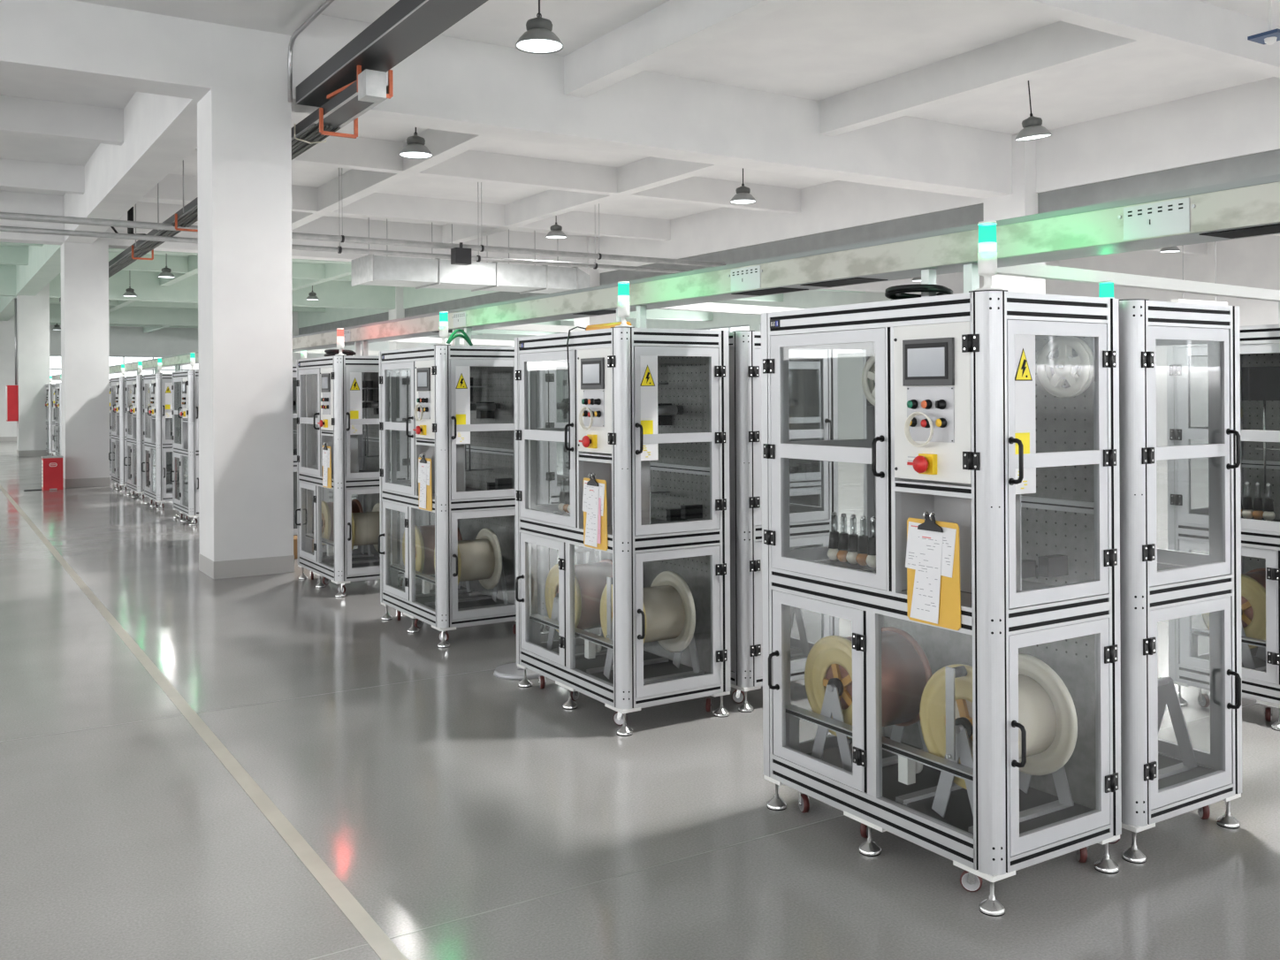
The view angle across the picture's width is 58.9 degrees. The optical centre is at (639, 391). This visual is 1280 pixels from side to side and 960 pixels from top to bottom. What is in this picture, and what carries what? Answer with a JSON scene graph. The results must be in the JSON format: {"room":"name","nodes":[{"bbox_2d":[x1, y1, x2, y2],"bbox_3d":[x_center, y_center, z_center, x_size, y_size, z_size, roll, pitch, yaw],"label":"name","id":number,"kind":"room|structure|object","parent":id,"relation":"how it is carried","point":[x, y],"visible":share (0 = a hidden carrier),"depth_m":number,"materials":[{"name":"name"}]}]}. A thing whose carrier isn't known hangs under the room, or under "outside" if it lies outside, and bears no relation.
{"room":"factory floor","nodes":[
{"label":"factory floor","id":0,"kind":"room"},
{"bbox_2d":[49,324,440,429],"bbox_3d":[-27.726,-0.794,57.116,38.000,5.330,0.200,0,0,-32],"label":"wall","id":1,"kind":"structure","parent":0,"point":[123,340],"depth_m":58.61,"materials":[{"name":"white paint"}]},
{"bbox_2d":[298,312,388,335],"bbox_3d":[-11.275,-2.346,43.052,0.068,0.733,11.750,0,0,-32],"label":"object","id":2,"kind":"structure","parent":0,"point":[382,316],"depth_m":42.55,"materials":[{"name":"white paint"}]},
{"bbox_2d":[404,291,548,317],"bbox_3d":[-4.530,-2.390,32.350,0.068,0.733,12.050,0,0,-32],"label":"air duct","id":3,"kind":"object","parent":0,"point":[498,296],"visible":0.11,"depth_m":33.06,"materials":[{"name":"metal"}]},
{"bbox_2d":[488,323,586,332],"bbox_3d":[-0.159,-0.416,8.979,2.401,0.206,0.050,0,0,-32],"label":"bar","id":4,"kind":"object","parent":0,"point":[529,327],"visible":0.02,"depth_m":8.58,"materials":[{"name":"white plastic"}]},
{"bbox_2d":[0,429,1279,959],"bbox_3d":[-8.464,1.794,26.573,38.000,0.102,72.000,0,0,-32],"label":"floor","id":5,"kind":"structure","parent":0,"point":[434,801],"depth_m":4.55,"materials":[{"name":"concrete"}]},
{"bbox_2d":[0,315,16,441],"bbox_3d":[-23.803,-0.820,42.620,0.788,5.320,0.718,0,0,-32],"label":"pillar","id":6,"kind":"structure","parent":5,"relation":"on","point":[8,430],"depth_m":42.31,"materials":[{"name":"white paint"}]},
{"bbox_2d":[5,385,18,421],"bbox_3d":[-17.561,0.319,31.721,0.280,1.000,0.600,0,0,-32],"label":"upper cabinet","id":7,"kind":"object","parent":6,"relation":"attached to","point":[11,392],"visible":1,"depth_m":31.48,"materials":[{"name":"metal"}]},
{"bbox_2d":[15,282,50,456],"bbox_3d":[-17.139,-0.863,32.045,0.788,5.320,0.718,0,0,-32],"label":"pillar","id":8,"kind":"structure","parent":5,"relation":"on","point":[33,312],"depth_m":31.72,"materials":[{"name":"white paint"}]},
{"bbox_2d":[45,375,55,456],"bbox_3d":[-16.275,0.677,31.779,0.737,2.230,1.221,0,0,-32],"label":"machine","id":9,"kind":"object","parent":5,"relation":"on","point":[49,404],"visible":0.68,"depth_m":31.20,"materials":[{"name":"grey metal"}]},
{"bbox_2d":[41,455,63,490],"bbox_3d":[-10.542,1.455,20.359,0.330,0.595,0.292,0,0,-32],"label":"box","id":10,"kind":"object","parent":5,"relation":"on","point":[52,467],"visible":1,"depth_m":20.24,"materials":[{"name":"red paint"}]},
{"bbox_2d":[53,378,61,456],"bbox_3d":[-14.676,0.666,29.241,0.737,2.230,1.221,0,0,-32],"label":"machine","id":11,"kind":"object","parent":5,"relation":"on","point":[57,436],"visible":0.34,"depth_m":28.97,"materials":[{"name":"grey metal"}]},
{"bbox_2d":[60,226,110,487],"bbox_3d":[-10.352,-0.908,21.163,0.748,5.320,0.668,0,0,-32],"label":"pillar","id":12,"kind":"structure","parent":5,"relation":"on","point":[85,346],"depth_m":20.88,"materials":[{"name":"white paint"}]},
{"bbox_2d":[108,364,155,491],"bbox_3d":[-9.099,0.630,20.392,0.737,2.230,1.221,0,0,-32],"label":"machine","id":13,"kind":"object","parent":5,"relation":"on","point":[118,384],"visible":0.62,"depth_m":19.99,"materials":[{"name":"grey metal"}]},
{"bbox_2d":[123,361,179,500],"bbox_3d":[-8.097,0.623,18.802,0.737,2.230,1.221,0,0,-32],"label":"machine","id":14,"kind":"object","parent":5,"relation":"on","point":[136,438],"visible":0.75,"depth_m":18.44,"materials":[{"name":"grey metal"}]},
{"bbox_2d":[141,358,196,510],"bbox_3d":[-7.132,0.617,17.270,0.737,2.230,1.221,0,0,-32],"label":"machine","id":15,"kind":"object","parent":5,"relation":"on","point":[160,406],"visible":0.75,"depth_m":16.75,"materials":[{"name":"grey metal"}]},
{"bbox_2d":[169,352,198,525],"bbox_3d":[-5.841,0.608,15.223,0.737,2.230,1.221,0,0,-32],"label":"machine","id":16,"kind":"object","parent":5,"relation":"on","point":[188,380],"visible":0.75,"depth_m":14.76,"materials":[{"name":"grey metal"}]},
{"bbox_2d":[197,22,294,579],"bbox_3d":[-3.769,-0.951,10.821,0.728,5.320,0.657,0,0,-32],"label":"pillar","id":17,"kind":"structure","parent":5,"relation":"on","point":[244,121],"depth_m":10.55,"materials":[{"name":"white paint"}]},
{"bbox_2d":[292,350,306,535],"bbox_3d":[-4.199,0.599,12.617,0.737,2.228,1.221,0,0,-32],"label":"machine","id":18,"kind":"object","parent":5,"relation":"on","point":[303,355],"visible":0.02,"depth_m":12.43,"materials":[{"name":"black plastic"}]},
{"bbox_2d":[292,312,310,365],"bbox_3d":[-14.544,-0.868,48.373,0.748,5.320,0.758,0,0,-32],"label":"pillar","id":19,"kind":"structure","parent":5,"relation":"on","point":[295,330],"depth_m":47.93,"materials":[{"name":"white paint"}]},
{"bbox_2d":[311,374,357,548],"bbox_3d":[-3.538,0.707,13.034,0.673,2.004,1.221,0,0,-32],"label":"machine","id":20,"kind":"object","parent":5,"relation":"on","point":[325,497],"visible":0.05,"depth_m":12.46,"materials":[{"name":"grey"}]},
{"bbox_2d":[295,327,411,597],"bbox_3d":[-2.552,0.587,10.003,0.737,2.230,1.221,0,0,-32],"label":"machine","id":21,"kind":"object","parent":5,"relation":"on","point":[347,385],"depth_m":9.68,"materials":[{"name":"grey metal"}]},
{"bbox_2d":[321,441,331,488],"bbox_3d":[-2.653,0.616,9.563,0.030,0.385,0.243,-1,0,-32],"label":"clipboard","id":22,"kind":"object","parent":21,"relation":"attached to","point":[326,460],"visible":1,"depth_m":9.55,"materials":[{"name":"white paper"}]},
{"bbox_2d":[335,327,346,355],"bbox_3d":[-2.493,-0.416,9.447,0.090,0.226,0.090,0,0,-32],"label":"signal light","id":23,"kind":"object","parent":21,"relation":"on","point":[339,331],"depth_m":9.42,"materials":[{"name":"white plastic"}]},
{"bbox_2d":[321,499,363,544],"bbox_3d":[-2.725,1.176,10.263,0.343,0.394,0.394,0,0,-32],"label":"spool","id":24,"kind":"object","parent":21,"relation":"attached to","point":[327,507],"visible":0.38,"depth_m":10.12,"materials":[{"name":"brown"}]},
{"bbox_2d":[321,552,398,568],"bbox_3d":[-2.534,1.531,10.034,0.600,0.079,1.070,0,0,-32],"label":"tray","id":25,"kind":"object","parent":21,"relation":"on","point":[359,560],"depth_m":10.07,"materials":[{"name":"grey"}]},
{"bbox_2d":[351,502,380,551],"bbox_3d":[-2.383,1.174,9.719,0.343,0.424,0.424,0,0,-32],"label":"spool","id":26,"kind":"object","parent":21,"relation":"attached to","point":[366,525],"visible":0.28,"depth_m":9.63,"materials":[{"name":"brown"}]},
{"bbox_2d":[388,286,418,350],"bbox_3d":[-7.880,-0.912,37.797,0.748,5.320,0.758,0,0,-32],"label":"pillar","id":27,"kind":"structure","parent":5,"relation":"on","point":[399,312],"depth_m":37.39,"materials":[{"name":"white paint"}]},
{"bbox_2d":[397,437,434,579],"bbox_3d":[-1.891,0.696,10.419,0.673,2.004,1.221,0,0,-32],"label":"machine","id":28,"kind":"object","parent":5,"relation":"on","point":[422,517],"visible":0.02,"depth_m":9.80,"materials":[{"name":"grey"}]},
{"bbox_2d":[378,311,516,647],"bbox_3d":[-1.368,0.579,8.125,0.737,2.230,1.221,0,0,-32],"label":"machine","id":29,"kind":"object","parent":5,"relation":"on","point":[465,394],"depth_m":7.90,"materials":[{"name":"grey metal"}]},
{"bbox_2d":[418,453,432,510],"bbox_3d":[-1.469,0.608,7.684,0.030,0.385,0.243,-1,0,-32],"label":"clipboard","id":30,"kind":"object","parent":29,"relation":"attached to","point":[424,464],"visible":1,"depth_m":7.67,"materials":[{"name":"white paper"}]},
{"bbox_2d":[402,525,462,578],"bbox_3d":[-1.542,1.168,8.385,0.343,0.394,0.394,0,0,-32],"label":"spool","id":31,"kind":"object","parent":29,"relation":"attached to","point":[424,535],"visible":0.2,"depth_m":8.21,"materials":[{"name":"brown"}]},
{"bbox_2d":[436,311,450,344],"bbox_3d":[-1.310,-0.424,7.569,0.090,0.226,0.090,0,0,-32],"label":"signal light","id":32,"kind":"object","parent":29,"relation":"on","point":[443,315],"depth_m":7.55,"materials":[{"name":"white plastic"}]},
{"bbox_2d":[415,586,512,610],"bbox_3d":[-1.350,1.524,8.156,0.600,0.079,1.070,0,0,-32],"label":"tray","id":33,"kind":"object","parent":29,"relation":"on","point":[472,597],"depth_m":8.14,"materials":[{"name":"grey"}]},
{"bbox_2d":[434,527,502,589],"bbox_3d":[-1.199,1.166,7.841,0.343,0.424,0.424,0,0,-32],"label":"spool","id":34,"kind":"object","parent":29,"relation":"attached to","point":[480,559],"visible":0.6,"depth_m":7.77,"materials":[{"name":"brown"}]},
{"bbox_2d":[493,662,540,679],"bbox_3d":[-0.709,1.665,6.821,0.340,0.050,0.340,0,0,-32],"label":"round base","id":35,"kind":"object","parent":5,"relation":"on","point":[511,671],"visible":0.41,"depth_m":6.73,"materials":[{"name":"grey"}]},
{"bbox_2d":[535,362,596,634],"bbox_3d":[-0.707,0.689,8.541,0.673,2.004,1.221,0,0,-32],"label":"machine","id":36,"kind":"object","parent":5,"relation":"on","point":[548,490],"visible":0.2,"depth_m":7.92,"materials":[{"name":"grey"}]},
{"bbox_2d":[562,370,599,561],"bbox_3d":[-0.225,0.575,11.470,0.737,2.230,1.221,0,0,-32],"label":"machine","id":37,"kind":"object","parent":5,"relation":"on","point":[565,376],"visible":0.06,"depth_m":11.76,"materials":[{"name":"black plastic"}]},
{"bbox_2d":[388,336,514,346],"bbox_3d":[-1.343,-0.409,10.857,2.401,0.206,0.050,0,0,-32],"label":"bar","id":38,"kind":"object","parent":37,"relation":"on","point":[420,339],"visible":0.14,"depth_m":10.62,"materials":[{"name":"white plastic"}]},
{"bbox_2d":[573,236,616,452],"bbox_3d":[-1.056,-0.957,26.968,0.748,5.320,0.758,0,0,-32],"label":"pillar","id":39,"kind":"structure","parent":5,"relation":"on","point":[594,275],"depth_m":26.56,"materials":[{"name":"white paint"}]},
{"bbox_2d":[514,281,731,736],"bbox_3d":[-0.139,0.571,6.175,0.737,2.230,1.221,0,0,-32],"label":"machine","id":40,"kind":"object","parent":5,"relation":"on","point":[658,400],"depth_m":5.88,"materials":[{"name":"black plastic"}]},
{"bbox_2d":[544,558,612,632],"bbox_3d":[-0.313,1.160,6.435,0.343,0.394,0.394,0,0,-32],"label":"spool","id":41,"kind":"object","parent":40,"relation":"attached to","point":[590,578],"visible":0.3,"depth_m":6.30,"materials":[{"name":"brown"}]},
{"bbox_2d":[582,472,607,550],"bbox_3d":[-0.240,0.600,5.734,0.030,0.385,0.243,-1,0,-32],"label":"clipboard","id":42,"kind":"object","parent":40,"relation":"attached to","point":[594,498],"visible":1,"depth_m":5.72,"materials":[{"name":"white paper"}]},
{"bbox_2d":[566,321,631,469],"bbox_3d":[-0.216,0.028,5.827,0.152,0.756,0.419,0,0,-32],"label":"hose","id":43,"kind":"object","parent":40,"relation":"hanging from","point":[610,324],"visible":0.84,"depth_m":5.94,"materials":[{"name":"orange"}]},
{"bbox_2d":[614,281,632,327],"bbox_3d":[-0.081,-0.432,5.619,0.090,0.226,0.090,0,0,-32],"label":"signal light","id":44,"kind":"object","parent":40,"relation":"on","point":[623,286],"depth_m":5.60,"materials":[{"name":"white plastic"}]},
{"bbox_2d":[552,644,708,685],"bbox_3d":[-0.121,1.516,6.206,0.600,0.079,1.070,0,0,-32],"label":"tray","id":45,"kind":"object","parent":40,"relation":"on","point":[659,666],"depth_m":6.11,"materials":[{"name":"grey"}]},
{"bbox_2d":[600,571,695,652],"bbox_3d":[0.030,1.158,5.891,0.343,0.424,0.424,0,0,-32],"label":"spool","id":46,"kind":"object","parent":40,"relation":"attached to","point":[669,611],"visible":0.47,"depth_m":5.84,"materials":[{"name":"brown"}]},
{"bbox_2d":[728,330,838,712],"bbox_3d":[0.522,0.680,6.591,0.673,2.004,1.221,0,0,-32],"label":"machine","id":47,"kind":"object","parent":5,"relation":"on","point":[809,525],"visible":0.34,"depth_m":6.00,"materials":[{"name":"grey"}]},
{"bbox_2d":[790,647,808,660],"bbox_3d":[0.512,1.512,6.605,0.600,0.079,1.070,0,0,-32],"label":"tray","id":48,"kind":"object","parent":47,"relation":"on","point":[796,653],"depth_m":6.35,"materials":[{"name":"grey"}]},
{"bbox_2d":[788,359,821,549],"bbox_3d":[0.959,0.567,9.592,0.737,2.230,1.221,0,0,-32],"label":"machine","id":49,"kind":"object","parent":5,"relation":"on","point":[804,409],"visible":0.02,"depth_m":9.41,"materials":[{"name":"black plastic"}]},
{"bbox_2d":[761,220,1121,916],"bbox_3d":[1.073,0.563,4.251,0.737,2.230,1.221,0,0,-32],"label":"machine","id":50,"kind":"object","parent":5,"relation":"on","point":[1028,476],"depth_m":3.96,"materials":[{"name":"metal"}]},
{"bbox_2d":[804,626,932,739],"bbox_3d":[0.899,1.152,4.511,0.343,0.394,0.394,0,0,-32],"label":"spool","id":51,"kind":"object","parent":50,"relation":"attached to","point":[906,671],"visible":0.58,"depth_m":4.43,"materials":[{"name":"brown"}]},
{"bbox_2d":[861,353,875,405],"bbox_3d":[0.953,-0.046,4.385,0.110,0.216,0.216,0,0,-32],"label":"reel","id":52,"kind":"object","parent":50,"relation":"attached to","point":[868,375],"visible":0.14,"depth_m":4.43,"materials":[{"name":"white plastic"}]},
{"bbox_2d":[905,510,960,630],"bbox_3d":[0.972,0.592,3.811,0.030,0.385,0.243,-1,0,-32],"label":"clipboard","id":53,"kind":"object","parent":50,"relation":"attached to","point":[933,551],"visible":1,"depth_m":3.80,"materials":[{"name":"yellow wood"}]},
{"bbox_2d":[807,736,1093,834],"bbox_3d":[1.091,1.508,4.282,0.600,0.079,1.070,0,0,-32],"label":"tray","id":54,"kind":"object","parent":50,"relation":"on","point":[1040,805],"depth_m":4.11,"materials":[{"name":"grey"}]},
{"bbox_2d":[973,220,1002,290],"bbox_3d":[1.132,-0.440,3.695,0.090,0.226,0.090,0,0,-32],"label":"signal light","id":55,"kind":"object","parent":50,"relation":"on","point":[987,254],"depth_m":3.67,"materials":[{"name":"white plastic"}]},
{"bbox_2d":[919,653,1077,789],"bbox_3d":[1.242,1.150,3.967,0.343,0.424,0.424,0,0,-32],"label":"spool","id":56,"kind":"object","parent":50,"relation":"attached to","point":[1047,711],"visible":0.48,"depth_m":3.93,"materials":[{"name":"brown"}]},
{"bbox_2d":[1036,335,1093,396],"bbox_3d":[1.517,-0.089,4.025,0.110,0.216,0.216,0,0,-32],"label":"reel","id":57,"kind":"object","parent":50,"relation":"attached to","point":[1065,366],"visible":1,"depth_m":4.00,"materials":[{"name":"white"}]},
{"bbox_2d":[983,133,1045,294],"bbox_3d":[5.417,-0.999,16.408,0.438,5.320,0.748,0,0,-32],"label":"pillar","id":58,"kind":"structure","parent":5,"relation":"on","point":[1023,201],"depth_m":16.10,"materials":[{"name":"white paint"}]},
{"bbox_2d":[1098,280,1241,863],"bbox_3d":[1.734,0.613,4.667,0.673,2.124,1.221,0,0,-32],"label":"machine","id":59,"kind":"object","parent":5,"relation":"on","point":[1162,780],"visible":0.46,"depth_m":4.18,"materials":[{"name":"metal"}]},
{"bbox_2d":[1098,280,1113,297],"bbox_3d":[1.898,-0.388,4.615,0.060,0.125,0.060,0,0,-32],"label":"signal light","id":60,"kind":"object","parent":59,"relation":"on","point":[1106,289],"depth_m":4.59,"materials":[{"name":"teal plastic"}]},
{"bbox_2d":[1158,754,1216,789],"bbox_3d":[1.724,1.504,4.681,0.600,0.079,1.070,0,0,-32],"label":"tray","id":61,"kind":"object","parent":59,"relation":"on","point":[1172,770],"depth_m":4.42,"materials":[{"name":"grey"}]},
{"bbox_2d":[1166,323,1279,731],"bbox_3d":[3.401,0.664,5.718,0.737,2.004,1.221,0,0,-32],"label":"machine","id":62,"kind":"object","parent":5,"relation":"on","point":[1188,529],"visible":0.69,"depth_m":5.99,"materials":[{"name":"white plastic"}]},
{"bbox_2d":[997,263,1279,323],"bbox_3d":[2.282,-0.432,5.105,2.401,0.206,0.050,0,0,-32],"label":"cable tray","id":63,"kind":"object","parent":62,"relation":"on","point":[1034,270],"visible":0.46,"depth_m":5.05,"materials":[{"name":"white plastic"}]},
{"bbox_2d":[1201,567,1265,648],"bbox_3d":[3.226,1.140,5.978,0.343,0.394,0.394,0,0,-32],"label":"spool","id":64,"kind":"object","parent":62,"relation":"attached to","point":[1253,582],"visible":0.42,"depth_m":5.84,"materials":[{"name":"brown"}]},
{"bbox_2d":[1241,655,1266,671],"bbox_3d":[3.418,1.495,5.748,0.600,0.079,1.070,0,0,-32],"label":"tray","id":65,"kind":"object","parent":62,"relation":"on","point":[1260,662],"depth_m":6.16,"materials":[{"name":"grey"}]},
{"bbox_3d":[2.188,0.559,7.642,0.737,2.230,1.221,0,0,-32],"label":"machine","id":66,"kind":"object","parent":5,"relation":"on","visible":0},
{"bbox_2d":[658,302,803,314],"bbox_3d":[1.070,-0.424,7.029,2.401,0.206,0.050,0,0,-32],"label":"fluorescent light","id":67,"kind":"object","parent":66,"relation":"on","point":[707,307],"visible":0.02,"depth_m":6.66,"materials":[{"name":"white plastic"}]},
{"bbox_2d":[0,0,1279,264],"bbox_3d":[-8.494,-3.660,26.577,38.000,0.150,72.000,0,0,-32],"label":"ceiling","id":68,"kind":"structure","parent":0,"point":[812,49],"depth_m":12.94,"materials":[{"name":"white paint"}]},
{"bbox_2d":[0,0,326,320],"bbox_3d":[-16.833,-3.119,21.319,11.680,0.846,72.000,0,0,-32],"label":"beam","id":69,"kind":"structure","parent":68,"relation":"attached to","point":[160,132],"depth_m":13.49,"materials":[{"name":"white paint"}]},
{"bbox_2d":[59,65,393,302],"bbox_3d":[-8.815,-2.937,19.962,0.353,1.300,24.845,0,0,-32],"label":"cable tray","id":70,"kind":"object","parent":68,"relation":"hanging from","point":[344,107],"visible":0.42,"depth_m":10.89,"materials":[{"name":"grey"}]},
{"bbox_2d":[358,68,386,103],"bbox_3d":[-2.199,-2.506,9.310,0.170,0.210,0.200,0,0,-32],"label":"junction box","id":71,"kind":"object","parent":70,"relation":"attached to","point":[371,84],"visible":1,"depth_m":9.24,"materials":[{"name":"plastic"}]},
{"bbox_2d":[49,303,560,335],"bbox_3d":[-20.034,-3.084,44.892,38.000,0.850,0.500,0,0,-32],"label":"beam","id":72,"kind":"structure","parent":68,"relation":"attached to","point":[125,315],"depth_m":45.17,"materials":[{"name":"green paint"}]},
{"bbox_2d":[49,297,573,320],"bbox_3d":[-17.828,-3.314,41.390,38.000,0.420,0.220,0,0,-32],"label":"beam","id":73,"kind":"structure","parent":68,"relation":"attached to","point":[53,300],"depth_m":41.65,"materials":[{"name":"green paint"}]},
{"bbox_2d":[0,167,692,273],"bbox_3d":[-8.640,-2.887,15.654,24.100,1.408,0.116,0,0,-32],"label":"ceiling pipe","id":74,"kind":"object","parent":68,"relation":"hanging from","point":[12,229],"visible":0.87,"depth_m":18.20,"materials":[{"name":"grey metal"}]},
{"bbox_2d":[0,264,712,320],"bbox_3d":[-13.364,-3.128,34.309,38.000,0.850,0.480,0,0,-32],"label":"beam","id":75,"kind":"structure","parent":68,"relation":"attached to","point":[146,285],"depth_m":35.63,"materials":[{"name":"green paint"}]},
{"bbox_2d":[0,167,725,266],"bbox_3d":[-8.566,-2.967,15.536,24.100,1.248,0.116,0,0,-32],"label":"ceiling pipe","id":76,"kind":"object","parent":68,"relation":"hanging from","point":[10,216],"visible":0.88,"depth_m":18.30,"materials":[{"name":"grey metal"}]},
{"bbox_2d":[450,242,471,265],"bbox_3d":[-2.972,-2.301,18.857,0.280,0.360,0.200,0,0,-32],"label":"control box","id":77,"kind":"object","parent":76,"relation":"hanging from","point":[460,255],"visible":1,"depth_m":18.78,"materials":[{"name":"grey metal"}]},
{"bbox_2d":[295,0,487,106],"bbox_3d":[-0.489,-3.176,6.620,0.400,0.932,9.700,0,0,-32],"label":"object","id":78,"kind":"object","parent":68,"relation":"hanging from","point":[407,26],"visible":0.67,"depth_m":8.85,"materials":[{"name":"grey"}]},
{"bbox_2d":[287,0,334,102],"bbox_3d":[-1.223,-3.028,7.364,0.042,0.602,7.742,0,0,-32],"label":"conduit pipe","id":79,"kind":"object","parent":78,"relation":"attached to","point":[327,3],"visible":1,"depth_m":10.54,"materials":[{"name":"grey metal"}]},
{"bbox_2d":[0,245,783,301],"bbox_3d":[-11.004,-3.359,30.561,38.000,0.420,0.220,0,0,-32],"label":"beam","id":80,"kind":"structure","parent":68,"relation":"attached to","point":[15,255],"depth_m":29.65,"materials":[{"name":"green paint"}]},
{"bbox_2d":[398,127,433,159],"bbox_3d":[-2.683,-3.225,13.571,0.400,0.800,0.400,0,0,-32],"label":"pendant lamp","id":81,"kind":"object","parent":68,"relation":"hanging from","point":[415,148],"visible":0.98,"depth_m":13.48,"materials":[{"name":"grey metal"}]},
{"bbox_2d":[0,241,865,292],"bbox_3d":[-8.764,-3.373,27.008,38.000,0.420,0.220,0,0,-32],"label":"beam","id":82,"kind":"structure","parent":68,"relation":"attached to","point":[7,243],"depth_m":26.00,"materials":[{"name":"green paint"}]},
{"bbox_2d":[108,0,799,312],"bbox_3d":[-13.417,-3.345,32.515,0.240,0.418,56.700,0,0,-32],"label":"beam","id":83,"kind":"structure","parent":68,"relation":"attached to","point":[672,28],"depth_m":11.52,"materials":[{"name":"white paint"}]},
{"bbox_2d":[350,217,589,294],"bbox_3d":[-3.301,-2.782,22.647,4.612,1.670,1.240,0,0,-32],"label":"air duct","id":84,"kind":"object","parent":68,"relation":"hanging from","point":[369,270],"visible":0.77,"depth_m":22.07,"materials":[{"name":"grey metal"}]},
{"bbox_2d":[0,190,963,294],"bbox_3d":[-6.540,-3.173,23.480,38.000,0.850,0.480,0,0,-32],"label":"beam","id":85,"kind":"structure","parent":68,"relation":"attached to","point":[10,201],"depth_m":23.51,"materials":[{"name":"white paint"}]},
{"bbox_2d":[0,158,1058,266],"bbox_3d":[-4.793,-3.399,20.705,38.000,0.420,0.220,0,0,-32],"label":"beam","id":86,"kind":"structure","parent":68,"relation":"attached to","point":[14,174],"depth_m":20.80,"materials":[{"name":"white paint"}]},
{"bbox_2d":[515,0,563,53],"bbox_3d":[-0.830,-3.238,9.336,0.400,0.800,0.400,0,0,-32],"label":"pendant lamp","id":87,"kind":"object","parent":68,"relation":"hanging from","point":[538,38],"visible":1,"depth_m":9.26,"materials":[{"name":"grey"}]},
{"bbox_2d":[517,38,562,53],"bbox_3d":[-0.828,-2.846,9.336,0.370,0.001,0.370,0,0,-32],"label":"diffuser","id":88,"kind":"object","parent":87,"relation":"attached to","point":[537,45],"depth_m":9.33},
{"bbox_2d":[545,215,567,238],"bbox_3d":[-1.538,-3.228,20.794,0.400,0.800,0.400,0,0,-32],"label":"pendant lamp","id":89,"kind":"object","parent":68,"relation":"hanging from","point":[556,232],"visible":1,"depth_m":20.70,"materials":[{"name":"grey metal"}]},
{"bbox_2d":[0,94,1207,255],"bbox_3d":[-2.548,-3.414,17.143,38.000,0.420,0.220,0,0,-32],"label":"beam","id":90,"kind":"structure","parent":68,"relation":"attached to","point":[19,116],"depth_m":16.97,"materials":[{"name":"white paint"}]},
{"bbox_2d":[0,0,1279,236],"bbox_3d":[-0.004,-3.216,13.108,38.000,0.850,0.480,0,0,-32],"label":"beam","id":91,"kind":"structure","parent":68,"relation":"attached to","point":[451,84],"depth_m":12.21,"materials":[{"name":"white paint"}]},
{"bbox_2d":[143,21,1151,332],"bbox_3d":[-10.346,-3.361,34.451,0.240,0.418,56.700,0,0,-32],"label":"beam","id":92,"kind":"structure","parent":68,"relation":"attached to","point":[1059,46],"depth_m":13.00,"materials":[{"name":"white paint"}]},
{"bbox_2d":[52,174,1279,380],"bbox_3d":[-7.480,-0.406,18.101,0.258,0.280,37.400,0,0,-32],"label":"cable tray","id":93,"kind":"object","parent":68,"relation":"hanging from","point":[1249,208],"visible":0.78,"depth_m":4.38,"materials":[{"name":"paint"}]},
{"bbox_2d":[730,167,756,204],"bbox_3d":[1.545,-3.247,17.027,0.400,0.800,0.400,0,0,-32],"label":"pendant lamp","id":94,"kind":"object","parent":68,"relation":"hanging from","point":[742,196],"visible":0.99,"depth_m":16.94,"materials":[{"name":"grey metal"}]},
{"bbox_2d":[297,76,1279,327],"bbox_3d":[-2.916,-3.191,30.090,0.460,0.846,72.000,0,0,-32],"label":"beam","id":95,"kind":"structure","parent":68,"relation":"attached to","point":[1244,119],"depth_m":15.84,"materials":[{"name":"white paint"}]},
{"bbox_2d":[1014,80,1051,141],"bbox_3d":[4.439,-3.251,12.811,0.397,0.819,0.400,0,0,-21],"label":"pendant lamp","id":96,"kind":"object","parent":68,"relation":"hanging from","point":[1032,129],"visible":1,"depth_m":12.71,"materials":[{"name":"grey metal"}]},
{"bbox_2d":[1016,134,1050,140],"bbox_3d":[4.440,-2.874,12.810,0.370,0.001,0.370,-9,4,-32],"label":"diffuser","id":97,"kind":"object","parent":96,"relation":"attached to","point":[1044,135],"depth_m":12.83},
{"bbox_2d":[982,0,1279,77],"bbox_3d":[2.538,-3.447,9.073,38.000,0.420,0.220,0,0,-32],"label":"beam","id":98,"kind":"structure","parent":68,"relation":"attached to","point":[1193,27],"depth_m":10.51,"materials":[{"name":"white paint"}]},
{"bbox_2d":[1171,241,1227,305],"bbox_3d":[8.034,-2.450,16.303,1.200,2.467,0.120,0,0,-32],"label":"lamp","id":99,"kind":"object","parent":68,"relation":"hanging from","point":[1215,302],"visible":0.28,"depth_m":16.19,"materials":[{"name":"white plastic"}]},
{"bbox_2d":[1247,0,1279,45],"bbox_3d":[5.519,-3.358,9.934,0.260,0.632,0.260,0,0,-32],"label":"ceiling sensor","id":100,"kind":"object","parent":68,"relation":"hanging from","point":[1269,37],"visible":1,"depth_m":9.92,"materials":[{"name":"blue"}]},
{"bbox_2d":[600,203,983,285],"bbox_3d":[2.185,-2.434,21.694,0.068,0.733,11.640,0,0,-32],"label":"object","id":101,"kind":"structure","parent":0,"point":[972,214],"depth_m":19.86,"materials":[{"name":"white paint"}]},
{"bbox_2d":[447,235,1279,459],"bbox_3d":[7.680,-1.005,36.759,0.200,5.330,72.000,0,0,-32],"label":"wall","id":102,"kind":"structure","parent":0,"point":[1252,262],"depth_m":28.32,"materials":[{"name":"white paint"}]},
{"bbox_2d":[1037,149,1279,213],"bbox_3d":[8.727,-2.477,11.314,0.068,0.733,11.420,0,0,-32],"label":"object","id":103,"kind":"structure","parent":0,"point":[1268,163],"depth_m":14.49,"materials":[{"name":"white paint"}]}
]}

